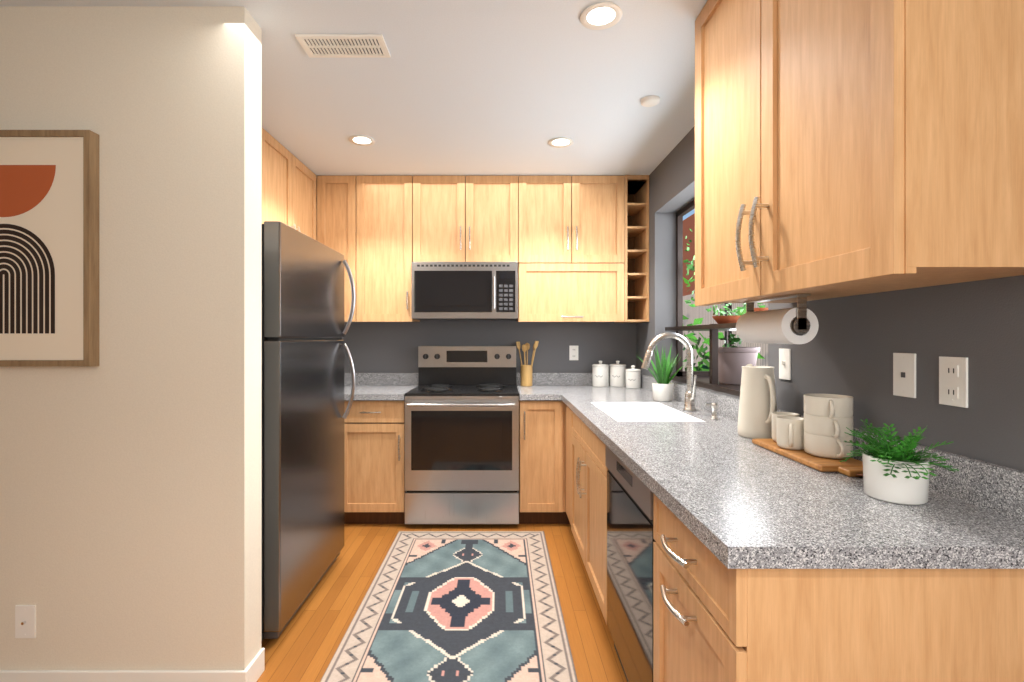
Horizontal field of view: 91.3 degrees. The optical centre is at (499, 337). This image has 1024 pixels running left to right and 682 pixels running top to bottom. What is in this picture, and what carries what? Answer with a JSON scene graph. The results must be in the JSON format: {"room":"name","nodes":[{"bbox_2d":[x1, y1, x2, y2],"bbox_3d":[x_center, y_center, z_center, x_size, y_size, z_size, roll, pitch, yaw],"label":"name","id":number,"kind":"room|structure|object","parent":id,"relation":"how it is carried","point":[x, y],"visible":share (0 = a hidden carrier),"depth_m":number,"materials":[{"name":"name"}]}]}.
{"room":"kitchen","nodes":[
{"label":"kitchen","id":0,"kind":"room"},
{"bbox_2d":[0,7,261,669],"bbox_3d":[-2.212,0.045,1.875,2.575,2.490,0.130,0,0,0],"label":"wall","id":1,"kind":"structure","parent":0,"point":[131,501],"depth_m":1.81,"materials":[{"name":"beige paint"}]},
{"bbox_2d":[15,605,35,637],"bbox_3d":[-1.714,1.025,1.802,0.072,0.118,0.016,0,0,0],"label":"outlet","id":2,"kind":"object","parent":1,"relation":"attached to","point":[25,621],"visible":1,"depth_m":1.80,"materials":[{"name":"white plastic"}]},
{"bbox_2d":[0,130,98,366],"bbox_3d":[-1.759,-0.317,1.787,0.620,0.836,0.045,0,0,0],"label":"framed artwork","id":3,"kind":"object","parent":1,"relation":"attached to","point":[49,248],"visible":1,"depth_m":1.77,"materials":[{"name":"beige paper"}]},
{"bbox_2d":[0,648,264,681],"bbox_3d":[-2.206,1.245,1.869,2.588,0.090,0.143,0,0,0],"label":"baseboard","id":4,"kind":"structure","parent":1,"relation":"attached to","point":[253,671],"depth_m":1.80,"materials":[{"name":"white wood"}]},
{"bbox_2d":[0,0,706,176],"bbox_3d":[-1.125,-1.240,1.340,4.750,0.080,5.680,0,0,0],"label":"ceiling","id":5,"kind":"structure","parent":0,"point":[481,87],"depth_m":2.38,"materials":[{"name":"white paint"}]},
{"bbox_2d":[295,34,390,57],"bbox_3d":[-0.637,-1.196,2.050,0.345,0.008,0.150,0,0,0],"label":"ceiling vent","id":6,"kind":"object","parent":5,"relation":"in","point":[344,45],"visible":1,"depth_m":2.04,"materials":[{"name":"white metal"}]},
{"bbox_2d":[349,135,374,145],"bbox_3d":[-0.836,-1.196,3.030,0.156,0.007,0.156,0,0,0],"label":"recessed light","id":7,"kind":"object","parent":5,"relation":"in","point":[361,140],"visible":0.98,"depth_m":3.03,"materials":[{"name":"white plastic"}]},
{"bbox_2d":[548,137,573,147],"bbox_3d":[0.373,-1.196,3.060,0.156,0.007,0.156,0,0,0],"label":"recessed light","id":8,"kind":"object","parent":5,"relation":"in","point":[560,142],"visible":1,"depth_m":3.06,"materials":[{"name":"white plastic"}]},
{"bbox_2d":[580,2,622,29],"bbox_3d":[0.376,-1.196,1.860,0.156,0.007,0.156,0,0,0],"label":"recessed light","id":9,"kind":"object","parent":5,"relation":"in","point":[601,15],"visible":1,"depth_m":1.86,"materials":[{"name":"white plastic"}]},
{"bbox_2d":[640,95,659,106],"bbox_3d":[0.757,-1.190,2.520,0.096,0.020,0.096,0,0,0],"label":"smoke detector","id":10,"kind":"object","parent":5,"relation":"attached to","point":[650,101],"visible":1,"depth_m":2.50,"materials":[{"name":"white plastic"}]},
{"bbox_2d":[257,524,626,681],"bbox_3d":[-1.125,1.340,1.340,4.750,0.100,5.680,0,0,0],"label":"floor","id":11,"kind":"structure","parent":0,"point":[303,646],"depth_m":2.39,"materials":[{"name":"brown wood"}]},
{"bbox_2d":[262,221,355,640],"bbox_3d":[-1.246,0.403,2.500,0.828,1.775,0.860,0,0,0],"label":"fridge","id":12,"kind":"object","parent":11,"relation":"on","point":[304,346],"visible":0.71,"depth_m":2.27,"materials":[{"name":"grey metal"}]},
{"bbox_2d":[344,400,405,523],"bbox_3d":[-1.198,0.856,3.692,1.100,0.869,0.671,0,0,0],"label":"base cabinet","id":13,"kind":"object","parent":11,"relation":"on","point":[374,462],"visible":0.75,"depth_m":3.41,"materials":[{"name":"brown wood"}]},
{"bbox_2d":[344,373,418,399],"bbox_3d":[-1.198,0.350,3.701,1.100,0.140,0.653,0,0,0],"label":"countertop","id":14,"kind":"structure","parent":13,"relation":"on","point":[368,386],"depth_m":4.00,"materials":[{"name":"stone"}]},
{"bbox_2d":[320,531,577,681],"bbox_3d":[-0.190,1.282,2.430,0.960,0.005,1.760,0,0,0],"label":"rug","id":15,"kind":"object","parent":11,"relation":"on","point":[459,606],"visible":1,"depth_m":2.30,"materials":[{"name":"multicoloured fabric"}]},
{"bbox_2d":[405,346,518,523],"bbox_3d":[-0.258,0.667,3.662,0.769,1.205,0.727,0,0,0],"label":"stove","id":16,"kind":"object","parent":11,"relation":"on","point":[461,434],"visible":1,"depth_m":3.37,"materials":[{"name":"grey metal"}]},
{"bbox_2d":[519,400,562,523],"bbox_3d":[0.295,0.856,3.714,0.325,0.868,0.628,0,0,0],"label":"base cabinet","id":17,"kind":"object","parent":11,"relation":"on","point":[540,421],"depth_m":3.41,"materials":[{"name":"brown wood"}]},
{"bbox_2d":[517,373,559,399],"bbox_3d":[0.273,0.350,3.699,0.279,0.140,0.658,0,0,0],"label":"countertop","id":18,"kind":"structure","parent":17,"relation":"on","point":[545,386],"depth_m":3.84,"materials":[{"name":"stone"}]},
{"bbox_2d":[516,341,538,385],"bbox_3d":[0.215,0.200,3.950,0.175,0.357,0.157,0,0,0],"label":"utensil crock","id":19,"kind":"object","parent":18,"relation":"on","point":[526,374],"visible":1,"depth_m":3.91,"materials":[{"name":"brown wood"}]},
{"bbox_2d":[563,402,607,551],"bbox_3d":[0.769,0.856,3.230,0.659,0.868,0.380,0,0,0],"label":"base cabinet","id":20,"kind":"object","parent":11,"relation":"on","point":[585,469],"depth_m":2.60,"materials":[{"name":"brown wood"}]},
{"bbox_2d":[606,446,655,681],"bbox_3d":[0.737,0.857,1.750,0.606,0.867,0.618,0,0,0],"label":"dishwasher","id":21,"kind":"object","parent":11,"relation":"on","point":[630,540],"visible":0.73,"depth_m":1.69,"materials":[{"name":"grey metal"}]},
{"bbox_2d":[653,493,1023,681],"bbox_3d":[0.769,0.856,1.184,0.659,0.868,0.508,0,0,0],"label":"base cabinet","id":22,"kind":"object","parent":11,"relation":"on","point":[715,619],"depth_m":0.93,"materials":[{"name":"brown wood"}]},
{"bbox_2d":[560,373,1023,568],"bbox_3d":[0.755,0.350,2.469,0.686,0.140,3.118,0,0,0],"label":"countertop","id":23,"kind":"structure","parent":22,"relation":"on","point":[725,493],"depth_m":1.13,"materials":[{"name":"stone"}]},
{"bbox_2d":[592,361,608,386],"bbox_3d":[0.792,0.279,3.939,0.131,0.201,0.132,0,0,0],"label":"canister","id":24,"kind":"object","parent":23,"relation":"on","point":[600,374],"visible":1,"depth_m":3.89,"materials":[{"name":"white ceramic"}]},
{"bbox_2d":[609,361,625,386],"bbox_3d":[0.928,0.279,3.939,0.131,0.201,0.132,0,0,0],"label":"canister","id":25,"kind":"object","parent":23,"relation":"on","point":[617,374],"visible":1,"depth_m":3.89,"materials":[{"name":"white ceramic"}]},
{"bbox_2d":[625,365,640,388],"bbox_3d":[1.012,0.293,3.799,0.114,0.171,0.116,0,0,0],"label":"canister","id":26,"kind":"object","parent":23,"relation":"on","point":[633,377],"visible":1,"depth_m":3.75,"materials":[{"name":"white ceramic"}]},
{"bbox_2d":[591,402,704,421],"bbox_3d":[0.740,0.481,2.625,0.406,0.198,0.706,0,0,0],"label":"sink","id":27,"kind":"object","parent":23,"relation":"in","point":[638,411],"visible":0.25,"depth_m":2.97,"materials":[{"name":"white"}]},
{"bbox_2d":[638,344,684,400],"bbox_3d":[1.011,0.203,3.077,0.340,0.352,0.246,0,0,0],"label":"potted plant","id":28,"kind":"object","parent":23,"relation":"on","point":[662,387],"visible":0.98,"depth_m":3.01,"materials":[{"name":"green plant"}]},
{"bbox_2d":[641,332,696,410],"bbox_3d":[0.883,0.174,2.601,0.289,0.411,0.104,0,0,0],"label":"faucet","id":29,"kind":"object","parent":23,"relation":"on","point":[689,402],"visible":1,"depth_m":2.60,"materials":[{"name":"silver metal"}]},
{"bbox_2d":[706,403,718,419],"bbox_3d":[0.988,0.340,2.330,0.057,0.078,0.034,0,0,0],"label":"soap dispenser","id":30,"kind":"object","parent":23,"relation":"on","point":[714,406],"visible":1,"depth_m":2.32,"materials":[{"name":"silver metal"}]},
{"bbox_2d":[737,364,776,438],"bbox_3d":[0.995,0.241,1.911,0.142,0.277,0.196,0,0,0],"label":"pitcher","id":31,"kind":"object","parent":23,"relation":"on","point":[757,404],"visible":0.92,"depth_m":1.88,"materials":[{"name":"beige ceramic"}]},
{"bbox_2d":[752,439,862,476],"bbox_3d":[0.985,0.368,1.551,0.160,0.022,0.497,0,0,0],"label":"cutting board","id":32,"kind":"object","parent":23,"relation":"on","point":[851,467],"visible":0.48,"depth_m":1.47,"materials":[{"name":"brown wood"}]},
{"bbox_2d":[772,412,798,441],"bbox_3d":[0.990,0.311,1.718,0.084,0.098,0.118,0,0,0],"label":"mug","id":33,"kind":"object","parent":32,"relation":"on","point":[774,425],"visible":0.29,"depth_m":1.73,"materials":[{"name":"beige ceramic"}]},
{"bbox_2d":[777,416,803,449],"bbox_3d":[0.955,0.311,1.627,0.084,0.098,0.109,0,0,0],"label":"mug","id":34,"kind":"object","parent":32,"relation":"on","point":[790,432],"visible":0.96,"depth_m":1.61,"materials":[{"name":"beige ceramic"}]},
{"bbox_2d":[804,393,852,458],"bbox_3d":[1.010,0.269,1.523,0.128,0.182,0.162,0,0,0],"label":"mugs","id":35,"kind":"object","parent":32,"relation":"on","point":[828,419],"visible":0.98,"depth_m":1.49,"materials":[{"name":"beige ceramic"}]},
{"bbox_2d":[839,419,958,504],"bbox_3d":[0.935,0.290,1.185,0.212,0.178,0.277,0,0,0],"label":"fern plant","id":36,"kind":"object","parent":23,"relation":"on","point":[897,473],"visible":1,"depth_m":1.15,"materials":[{"name":"green plant"}]},
{"bbox_2d":[342,319,635,386],"bbox_3d":[-0.325,0.045,4.105,3.150,2.490,0.150,0,0,0],"label":"wall","id":37,"kind":"structure","parent":0,"point":[382,347],"depth_m":4.03,"materials":[{"name":"grey paint"}]},
{"bbox_2d":[317,175,648,322],"bbox_3d":[-0.126,-0.659,3.832,2.448,1.079,0.391,0,0,0],"label":"upper cabinet","id":38,"kind":"object","parent":37,"relation":"attached to","point":[576,248],"visible":0.92,"depth_m":3.69,"materials":[{"name":"brown wood"}]},
{"bbox_2d":[412,262,516,319],"bbox_3d":[-0.258,-0.347,3.804,0.769,0.411,0.444,0,0,0],"label":"microwave","id":39,"kind":"object","parent":38,"relation":"attached to","point":[464,290],"visible":1,"depth_m":3.63,"materials":[{"name":"grey metal"}]},
{"bbox_2d":[569,346,577,359],"bbox_3d":[0.595,0.120,4.026,0.072,0.118,0.008,0,0,0],"label":"electrical outlet","id":40,"kind":"object","parent":37,"relation":"attached to","point":[573,352],"visible":1,"depth_m":4.02,"materials":[{"name":"white plastic"}]},
{"bbox_2d":[636,126,1023,470],"bbox_3d":[1.175,0.045,1.265,0.150,2.490,5.530,0,0,0],"label":"wall","id":41,"kind":"structure","parent":0,"point":[853,345],"depth_m":1.38,"materials":[{"name":"grey paint"}]},
{"bbox_2d":[655,200,767,396],"bbox_3d":[1.366,-0.295,2.800,0.528,1.190,1.500,0,0,0],"label":"window","id":42,"kind":"structure","parent":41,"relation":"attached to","point":[728,361],"depth_m":2.93,"materials":[{"name":"black"}]},
{"bbox_2d":[779,348,790,379],"bbox_3d":[1.092,0.100,1.925,0.016,0.118,0.072,0,0,0],"label":"light switch","id":43,"kind":"object","parent":41,"relation":"attached to","point":[784,363],"visible":1,"depth_m":1.92,"materials":[{"name":"white plastic"}]},
{"bbox_2d":[695,0,1023,305],"bbox_3d":[0.890,-0.659,1.410,0.416,1.079,0.960,0,0,0],"label":"upper cabinet","id":44,"kind":"object","parent":41,"relation":"attached to","point":[843,148],"visible":1,"depth_m":1.06,"materials":[{"name":"brown wood"}]},
{"bbox_2d":[736,294,818,343],"bbox_3d":[0.900,-0.056,1.645,0.112,0.150,0.330,0,0,0],"label":"paper towel holder","id":45,"kind":"object","parent":44,"relation":"attached to","point":[798,324],"visible":1,"depth_m":1.54,"materials":[{"name":"white paper"},{"name":"dark bronze metal"}]},
{"bbox_2d":[893,353,915,397],"bbox_3d":[1.096,0.100,1.356,0.008,0.118,0.072,0,0,0],"label":"jack","id":46,"kind":"object","parent":41,"relation":"attached to","point":[904,374],"visible":1,"depth_m":1.35,"materials":[{"name":"white plastic"}]},
{"bbox_2d":[939,356,967,407],"bbox_3d":[1.095,0.105,1.210,0.008,0.118,0.072,0,0,0],"label":"duplex electrical outlet","id":47,"kind":"object","parent":41,"relation":"attached to","point":[953,381],"visible":1,"depth_m":1.20,"materials":[{"name":"white plastic"}]},
{"bbox_3d":[-1.825,0.045,2.985,0.150,2.490,2.090,0,0,0],"label":"wall","id":48,"kind":"structure","parent":0,"visible":0},
{"bbox_2d":[262,128,269,223],"bbox_3d":[-1.549,-0.875,2.412,0.398,0.648,0.925,0,0,0],"label":"upper cabinet","id":49,"kind":"object","parent":48,"relation":"attached to","point":[265,135],"depth_m":2.90,"materials":[{"name":"brown wood"}]},
{"bbox_2d":[270,135,316,240],"bbox_3d":[-1.549,-0.875,3.216,0.398,0.648,0.922,0,0,0],"label":"upper cabinet","id":50,"kind":"object","parent":48,"relation":"attached to","point":[289,188],"depth_m":3.24,"materials":[{"name":"brown wood"}]},
{"label":"outside","id":51,"kind":"structure","parent":0,"visible":0},
{"bbox_2d":[683,213,767,370],"bbox_3d":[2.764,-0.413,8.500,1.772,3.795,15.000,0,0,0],"label":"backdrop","id":52,"kind":"structure","parent":51,"point":[698,340],"depth_m":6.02,"materials":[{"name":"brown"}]}
]}

